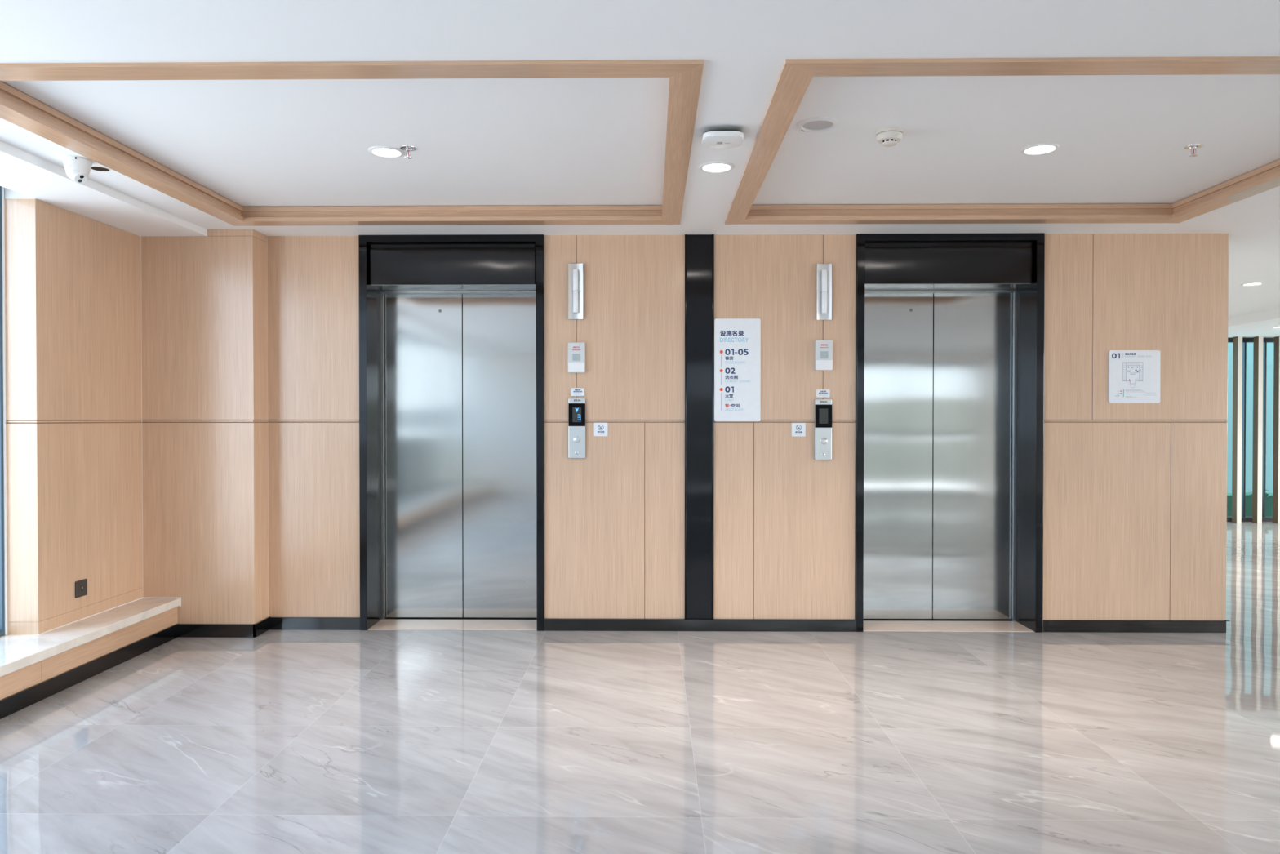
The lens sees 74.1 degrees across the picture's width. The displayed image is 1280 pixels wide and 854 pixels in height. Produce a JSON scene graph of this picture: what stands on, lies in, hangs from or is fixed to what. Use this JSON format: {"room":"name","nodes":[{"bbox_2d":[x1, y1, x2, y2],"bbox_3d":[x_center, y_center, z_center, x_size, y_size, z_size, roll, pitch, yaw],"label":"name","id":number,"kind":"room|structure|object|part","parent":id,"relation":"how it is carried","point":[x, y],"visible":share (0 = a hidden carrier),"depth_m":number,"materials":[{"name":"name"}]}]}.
{"room":"elevator lobby","nodes":[
{"label":"elevator lobby","id":0,"kind":"room"},
{"bbox_2d":[4,187,142,634],"bbox_3d":[-3.088,-0.007,0.917,0.600,2.670,9.860,0,1,1],"label":"wall","id":1,"kind":"structure","parent":0,"point":[73,281],"depth_m":4.38,"materials":[{"name":"brown wood"}]},
{"bbox_2d":[0,186,7,635],"bbox_3d":[-3.177,-0.060,0.168,0.053,2.230,7.960,0,1,1],"label":"window","id":2,"kind":"structure","parent":1,"relation":"in","point":[3,548],"depth_m":4.13,"materials":[{"name":"glass"}]},
{"bbox_3d":[-3.179,-0.060,0.167,0.048,2.229,7.959,0,1,1],"label":"frame","id":3,"kind":"part","parent":2,"relation":"part of","materials":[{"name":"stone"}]},
{"bbox_2d":[75,578,87,598],"bbox_3d":[-2.937,0.848,4.460,0.012,0.086,0.086,0,1,1],"label":"wall socket","id":4,"kind":"object","parent":1,"relation":"attached to","point":[81,586],"visible":1,"depth_m":4.45,"materials":[{"name":"grey plastic"}]},
{"bbox_2d":[0,623,177,719],"bbox_3d":[-2.784,1.241,0.600,0.017,0.080,8.810,0,1,1],"label":"baseboard","id":5,"kind":"structure","parent":1,"relation":"attached to","point":[15,702],"depth_m":4.16,"materials":[{"name":"black metal"}]},
{"bbox_2d":[0,597,181,699],"bbox_3d":[-3.029,1.124,0.604,0.526,0.153,8.814,0,1,1],"label":"window bench","id":6,"kind":"object","parent":1,"relation":"attached to","point":[26,660],"visible":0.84,"depth_m":4.17,"materials":[{"name":"beige wood"}]},
{"bbox_2d":[140,229,268,623],"bbox_3d":[-2.651,0.007,5.239,0.764,2.460,0.486,0,1,1],"label":"wall","id":7,"kind":"structure","parent":0,"point":[204,299],"depth_m":5.00,"materials":[{"name":"brown wood"}]},
{"bbox_2d":[0,521,1279,853],"bbox_3d":[3.944,1.254,3.409,14.600,0.001,15.000,0,1,1],"label":"floor","id":8,"kind":"structure","parent":0,"point":[274,741],"depth_m":3.33,"materials":[{"name":"stone"}]},
{"bbox_2d":[1231,336,1242,523],"bbox_3d":[7.377,0.036,10.479,0.054,2.300,0.092,0,1,1],"label":"slat","id":9,"kind":"object","parent":8,"relation":"on","point":[1237,340],"depth_m":10.44,"materials":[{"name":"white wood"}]},
{"bbox_2d":[1252,336,1262,523],"bbox_3d":[7.629,0.036,10.476,0.054,2.300,0.092,0,1,1],"label":"slat","id":10,"kind":"object","parent":8,"relation":"on","point":[1258,340],"depth_m":10.44,"materials":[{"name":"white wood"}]},
{"bbox_2d":[1272,336,1279,523],"bbox_3d":[7.880,0.036,10.473,0.054,2.300,0.092,0,1,1],"label":"slat","id":11,"kind":"object","parent":8,"relation":"on","point":[1276,468],"depth_m":10.47,"materials":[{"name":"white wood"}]},
{"bbox_2d":[0,0,1279,337],"bbox_3d":[3.944,-1.226,3.385,14.600,0.360,15.000,0,1,1],"label":"ceiling","id":12,"kind":"structure","parent":0,"point":[1121,139],"depth_m":3.28,"materials":[{"name":"paint"}]},
{"bbox_2d":[62,155,93,183],"bbox_3d":[-2.415,-1.096,3.643,0.112,0.103,0.112,0,1,1],"label":"dome camera","id":13,"kind":"object","parent":12,"relation":"attached to","point":[77,168],"visible":0.99,"depth_m":3.61,"materials":[{"name":"white plastic"}]},
{"bbox_2d":[91,165,111,171],"bbox_3d":[-2.404,-1.148,3.775,0.085,0.002,0.085,0,1,1],"label":"recessed light","id":14,"kind":"object","parent":12,"relation":"in","point":[98,168],"visible":0.81,"depth_m":3.77,"materials":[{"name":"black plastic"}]},
{"bbox_2d":[0,59,703,226],"bbox_3d":[-1.058,-1.179,3.732,2.541,0.085,2.175,0,1,1],"label":"trim","id":15,"kind":"structure","parent":12,"relation":"attached to","point":[17,108],"depth_m":3.25,"materials":[{"name":"brown wood"}]},
{"bbox_3d":[-2.277,-1.179,3.748,0.104,0.085,2.175,0,1,1],"label":"rail","id":16,"kind":"part","parent":15,"relation":"part of","materials":[{"name":"brown wood"}]},
{"bbox_3d":[-1.072,-1.169,2.697,2.541,0.085,0.104,0,1,1],"label":"rail","id":17,"kind":"part","parent":15,"relation":"part of","materials":[{"name":"brown wood"}]},
{"bbox_3d":[-1.045,-1.188,4.768,2.541,0.085,0.104,0,1,1],"label":"rail","id":18,"kind":"part","parent":15,"relation":"part of","materials":[{"name":"brown wood"}]},
{"bbox_3d":[0.160,-1.178,3.717,0.104,0.085,2.175,0,1,1],"label":"rail","id":19,"kind":"part","parent":15,"relation":"part of","materials":[{"name":"brown wood"}]},
{"bbox_2d":[368,146,404,157],"bbox_3d":[-1.127,-1.222,3.770,0.158,0.008,0.158,0,1,1],"label":"recessed light","id":20,"kind":"object","parent":12,"relation":"in","point":[381,151],"visible":1,"depth_m":3.76,"materials":[{"name":"white plastic"}]},
{"bbox_2d":[373,148,399,155],"bbox_3d":[-1.127,-1.223,3.770,0.116,0.001,0.116,0,1,1],"label":"diffuser","id":21,"kind":"object","parent":20,"relation":"attached to","point":[378,152],"depth_m":3.77,"materials":[{"name":"beige"}]},
{"bbox_2d":[400,145,416,159],"bbox_3d":[-1.017,-1.203,3.724,0.070,0.042,0.070,0,1,1],"label":"sprinkler","id":22,"kind":"object","parent":12,"relation":"attached to","point":[406,148],"visible":1,"depth_m":3.72,"materials":[{"name":"silver metal"}]},
{"bbox_2d":[698,161,734,172],"bbox_3d":[0.338,-1.147,3.745,0.158,0.008,0.158,0,1,1],"label":"recessed light","id":23,"kind":"object","parent":12,"relation":"in","point":[710,166],"visible":1,"depth_m":3.74,"materials":[{"name":"beige plastic"}]},
{"bbox_2d":[703,164,729,170],"bbox_3d":[0.338,-1.147,3.745,0.116,0.001,0.116,0,1,1],"label":"diffuser","id":24,"kind":"object","parent":23,"relation":"attached to","point":[706,166],"depth_m":3.75,"materials":[{"name":"beige plastic"}]},
{"bbox_2d":[702,129,743,149],"bbox_3d":[0.320,-1.123,3.291,0.156,0.042,0.156,0,1,1],"label":"wireless access point","id":25,"kind":"object","parent":12,"relation":"attached to","point":[712,139],"visible":1,"depth_m":3.25,"materials":[{"name":"grey plastic"}]},
{"bbox_3d":[0.320,-1.126,3.291,0.144,0.006,0.144,0,1,1],"label":"plate","id":26,"kind":"part","parent":25,"relation":"part of","materials":[{"name":"grey plastic"}]},
{"bbox_2d":[795,116,839,132],"bbox_3d":[0.717,-1.217,3.421,0.171,0.008,0.171,0,1,1],"label":"ceiling speaker","id":27,"kind":"object","parent":12,"relation":"attached to","point":[816,124],"visible":1,"depth_m":3.41,"materials":[{"name":"white plastic"}]},
{"bbox_2d":[802,120,832,129],"bbox_3d":[0.717,-1.219,3.421,0.120,0.001,0.120,0,1,1],"label":"grille","id":28,"kind":"object","parent":27,"relation":"attached to","point":[806,125],"depth_m":3.43,"materials":[{"name":"white plastic"}]},
{"bbox_2d":[875,126,902,146],"bbox_3d":[1.030,-1.193,3.505,0.108,0.058,0.108,0,1,1],"label":"smoke detector","id":29,"kind":"object","parent":12,"relation":"attached to","point":[890,136],"visible":1,"depth_m":3.47,"materials":[{"name":"beige plastic"}]},
{"bbox_2d":[724,56,1279,224],"bbox_3d":[1.740,-1.178,3.696,2.551,0.085,2.175,0,1,1],"label":"trim","id":30,"kind":"structure","parent":12,"relation":"attached to","point":[796,75],"depth_m":3.85,"materials":[{"name":"brown wood"}]},
{"bbox_3d":[0.517,-1.178,3.712,0.104,0.085,2.175,0,1,1],"label":"rail","id":31,"kind":"part","parent":30,"relation":"part of","materials":[{"name":"brown wood"}]},
{"bbox_3d":[1.754,-1.188,4.732,2.551,0.085,0.104,0,1,1],"label":"rail","id":32,"kind":"part","parent":30,"relation":"part of","materials":[{"name":"brown wood"}]},
{"bbox_3d":[1.727,-1.168,2.661,2.551,0.085,0.104,0,1,1],"label":"rail","id":33,"kind":"part","parent":30,"relation":"part of","materials":[{"name":"brown wood"}]},
{"bbox_3d":[2.964,-1.178,3.681,0.104,0.085,2.175,0,1,1],"label":"rail","id":34,"kind":"part","parent":30,"relation":"part of","materials":[{"name":"brown wood"}]},
{"bbox_2d":[1020,142,1059,155],"bbox_3d":[1.759,-1.222,3.732,0.158,0.008,0.158,0,1,1],"label":"recessed light","id":35,"kind":"object","parent":12,"relation":"in","point":[1043,148],"visible":1,"depth_m":3.73,"materials":[{"name":"beige plastic"}]},
{"bbox_2d":[1025,145,1054,153],"bbox_3d":[1.759,-1.222,3.732,0.116,0.001,0.116,0,1,1],"label":"diffuser","id":36,"kind":"object","parent":35,"relation":"attached to","point":[1030,148],"depth_m":3.73,"materials":[{"name":"beige"}]},
{"bbox_2d":[1184,143,1203,157],"bbox_3d":[2.415,-1.202,3.700,0.070,0.042,0.070,0,1,1],"label":"sprinkler","id":37,"kind":"object","parent":12,"relation":"attached to","point":[1195,146],"visible":1,"depth_m":3.70,"materials":[{"name":"silver metal"}]},
{"bbox_2d":[1240,282,1264,285],"bbox_3d":[5.047,-1.178,6.993,0.158,0.008,0.158,0,1,1],"label":"recessed light","id":38,"kind":"object","parent":12,"relation":"in","point":[1248,283],"visible":1,"depth_m":6.98,"materials":[{"name":"beige"}]},
{"bbox_2d":[266,233,1228,620],"bbox_3d":[0.237,-0.090,8.034,6.668,2.600,5.780,0,1,1],"label":"wall","id":39,"kind":"structure","parent":0,"point":[1135,495],"depth_m":5.14,"materials":[{"name":"brown wood"}]},
{"bbox_2d":[177,616,359,637],"bbox_3d":[-2.220,1.199,5.093,1.030,0.078,0.210,0,1,1],"label":"baseboard","id":40,"kind":"structure","parent":39,"relation":"attached to","point":[184,630],"depth_m":5.12,"materials":[{"name":"black metal"}]},
{"bbox_2d":[358,234,544,631],"bbox_3d":[-1.141,0.034,5.332,1.122,2.403,0.382,0,1,1],"label":"elevator","id":41,"kind":"object","parent":39,"relation":"attached to","point":[451,327],"visible":0.95,"depth_m":5.45,"materials":[{"name":"grey metal"}]},
{"bbox_3d":[-1.389,0.184,5.466,0.495,2.087,0.026,0,1,1],"label":"door panel","id":42,"kind":"part","parent":41,"relation":"part of","materials":[{"name":"metal"}]},
{"bbox_3d":[-1.141,-0.997,5.302,1.010,0.254,0.262,0,1,1],"label":"transom panel","id":43,"kind":"part","parent":41,"relation":"part of","materials":[{"name":"black metal"}]},
{"bbox_3d":[-0.890,0.184,5.460,0.495,2.087,0.026,0,1,1],"label":"door panel","id":44,"kind":"part","parent":41,"relation":"part of","materials":[{"name":"metal"}]},
{"bbox_2d":[568,262,583,319],"bbox_3d":[-0.389,-0.820,5.125,0.089,0.336,0.038,0,1,1],"label":"wall lamp","id":45,"kind":"object","parent":39,"relation":"attached to","point":[575,271],"visible":1,"depth_m":5.13,"materials":[{"name":"metal"}]},
{"bbox_2d":[568,398,585,457],"bbox_3d":[-0.382,0.007,5.144,0.101,0.364,0.018,0,1,1],"label":"panel","id":46,"kind":"object","parent":39,"relation":"attached to","point":[576,406],"visible":1,"depth_m":5.14,"materials":[{"name":"metal"}]},
{"bbox_2d":[568,342,585,373],"bbox_3d":[-0.384,-0.420,5.134,0.102,0.183,0.030,0,1,1],"label":"sign","id":47,"kind":"object","parent":39,"relation":"attached to","point":[576,350],"visible":1,"depth_m":5.12,"materials":[{"name":"grey plastic"}]},
{"bbox_2d":[570,387,584,395],"bbox_3d":[-0.378,-0.212,5.148,0.081,0.048,0.005,0,1,1],"label":"plate","id":48,"kind":"object","parent":39,"relation":"attached to","point":[574,391],"visible":1,"depth_m":5.15,"materials":[{"name":"white plastic"}]},
{"bbox_2d":[594,422,607,435],"bbox_3d":[-0.237,0.015,5.148,0.083,0.082,0.006,0,1,1],"label":"no smoking sign","id":49,"kind":"object","parent":39,"relation":"attached to","point":[600,428],"visible":1,"depth_m":5.15,"materials":[{"name":"white plastic"}]},
{"bbox_2d":[684,234,714,618],"bbox_3d":[0.359,0.036,5.146,0.176,2.402,0.034,0,1,1],"label":"trim","id":50,"kind":"structure","parent":39,"relation":"attached to","point":[699,248],"depth_m":5.14,"materials":[{"name":"black metal"}]},
{"bbox_2d":[543,617,856,631],"bbox_3d":[0.361,1.201,5.150,1.890,0.073,0.029,0,1,1],"label":"baseboard","id":51,"kind":"structure","parent":39,"relation":"attached to","point":[549,624],"depth_m":5.14,"materials":[{"name":"black metal"}]},
{"bbox_2d":[714,318,760,421],"bbox_3d":[0.589,-0.344,5.131,0.280,0.622,0.010,0,1,1],"label":"sign","id":52,"kind":"object","parent":39,"relation":"attached to","point":[737,341],"visible":1,"depth_m":5.13,"materials":[{"name":"white plastic"}]},
{"bbox_2d":[791,422,805,436],"bbox_3d":[0.960,0.016,5.133,0.083,0.082,0.006,0,1,1],"label":"no smoking sign","id":53,"kind":"object","parent":39,"relation":"attached to","point":[798,429],"visible":1,"depth_m":5.13,"materials":[{"name":"white plastic"}]},
{"bbox_2d":[814,399,831,459],"bbox_3d":[1.108,0.015,5.125,0.101,0.364,0.018,0,1,1],"label":"panel","id":54,"kind":"object","parent":39,"relation":"attached to","point":[823,407],"visible":1,"depth_m":5.12,"materials":[{"name":"metal"}]},
{"bbox_2d":[816,389,830,397],"bbox_3d":[1.107,-0.203,5.129,0.081,0.048,0.005,0,1,1],"label":"plate","id":55,"kind":"object","parent":39,"relation":"attached to","point":[820,393],"visible":1,"depth_m":5.13,"materials":[{"name":"white plastic"}]},
{"bbox_2d":[814,339,832,370],"bbox_3d":[1.108,-0.432,5.114,0.102,0.183,0.030,0,1,1],"label":"sign","id":56,"kind":"object","parent":39,"relation":"attached to","point":[823,348],"visible":1,"depth_m":5.10,"materials":[{"name":"grey plastic"}]},
{"bbox_2d":[816,263,831,319],"bbox_3d":[1.109,-0.814,5.106,0.089,0.336,0.038,0,1,1],"label":"wall lamp","id":57,"kind":"object","parent":39,"relation":"attached to","point":[824,271],"visible":1,"depth_m":5.11,"materials":[{"name":"metal"}]},
{"bbox_2d":[854,232,1044,632],"bbox_3d":[1.868,0.035,5.293,1.122,2.403,0.382,0,1,1],"label":"elevator","id":58,"kind":"object","parent":39,"relation":"attached to","point":[949,327],"visible":0.81,"depth_m":5.41,"materials":[{"name":"metal"}]},
{"bbox_3d":[1.620,0.184,5.428,0.495,2.087,0.026,0,1,1],"label":"door panel","id":59,"kind":"part","parent":58,"relation":"part of","materials":[{"name":"metal"}]},
{"bbox_3d":[1.868,-0.997,5.263,1.010,0.254,0.262,0,1,1],"label":"transom panel","id":60,"kind":"part","parent":58,"relation":"part of","materials":[{"name":"black metal"}]},
{"bbox_3d":[2.119,0.184,5.421,0.495,2.087,0.026,0,1,1],"label":"door panel","id":61,"kind":"part","parent":58,"relation":"part of","materials":[{"name":"metal"}]},
{"bbox_2d":[1108,350,1160,403],"bbox_3d":[2.974,-0.303,5.102,0.305,0.318,0.009,0,1,1],"label":"sign","id":62,"kind":"object","parent":39,"relation":"attached to","point":[1134,375],"visible":1,"depth_m":5.10,"materials":[{"name":"white plastic"}]},
{"bbox_2d":[1125,389,1143,397],"bbox_3d":[3.011,-0.202,5.099,0.183,0.046,0.001,0,1,1],"label":"print","id":63,"kind":"object","parent":62,"relation":"attached to","point":[1129,393],"depth_m":5.10,"materials":[{"name":"grey"}]},
{"bbox_2d":[1042,619,1230,632],"bbox_3d":[2.987,1.201,5.118,1.123,0.073,0.025,0,1,1],"label":"baseboard","id":64,"kind":"structure","parent":39,"relation":"attached to","point":[1049,625],"depth_m":5.11,"materials":[{"name":"black metal"}]},
{"label":"outside","id":65,"kind":"structure","parent":0,"visible":0},
{"label":"ground","id":66,"kind":"structure","parent":65,"visible":0},
{"bbox_2d":[1226,489,1272,516],"bbox_3d":[9.196,1.078,11.785,4.965,0.507,0.642,0,1,1],"label":"hedge","id":67,"kind":"object","parent":66,"relation":"on","point":[1268,496],"visible":0.1,"depth_m":11.60,"materials":[{"name":"green plant"}]},
{"bbox_2d":[1226,337,1274,521],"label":"window","id":68,"kind":"structure","parent":66,"relation":"on","point":[1270,346],"depth_m":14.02,"materials":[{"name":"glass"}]}
]}

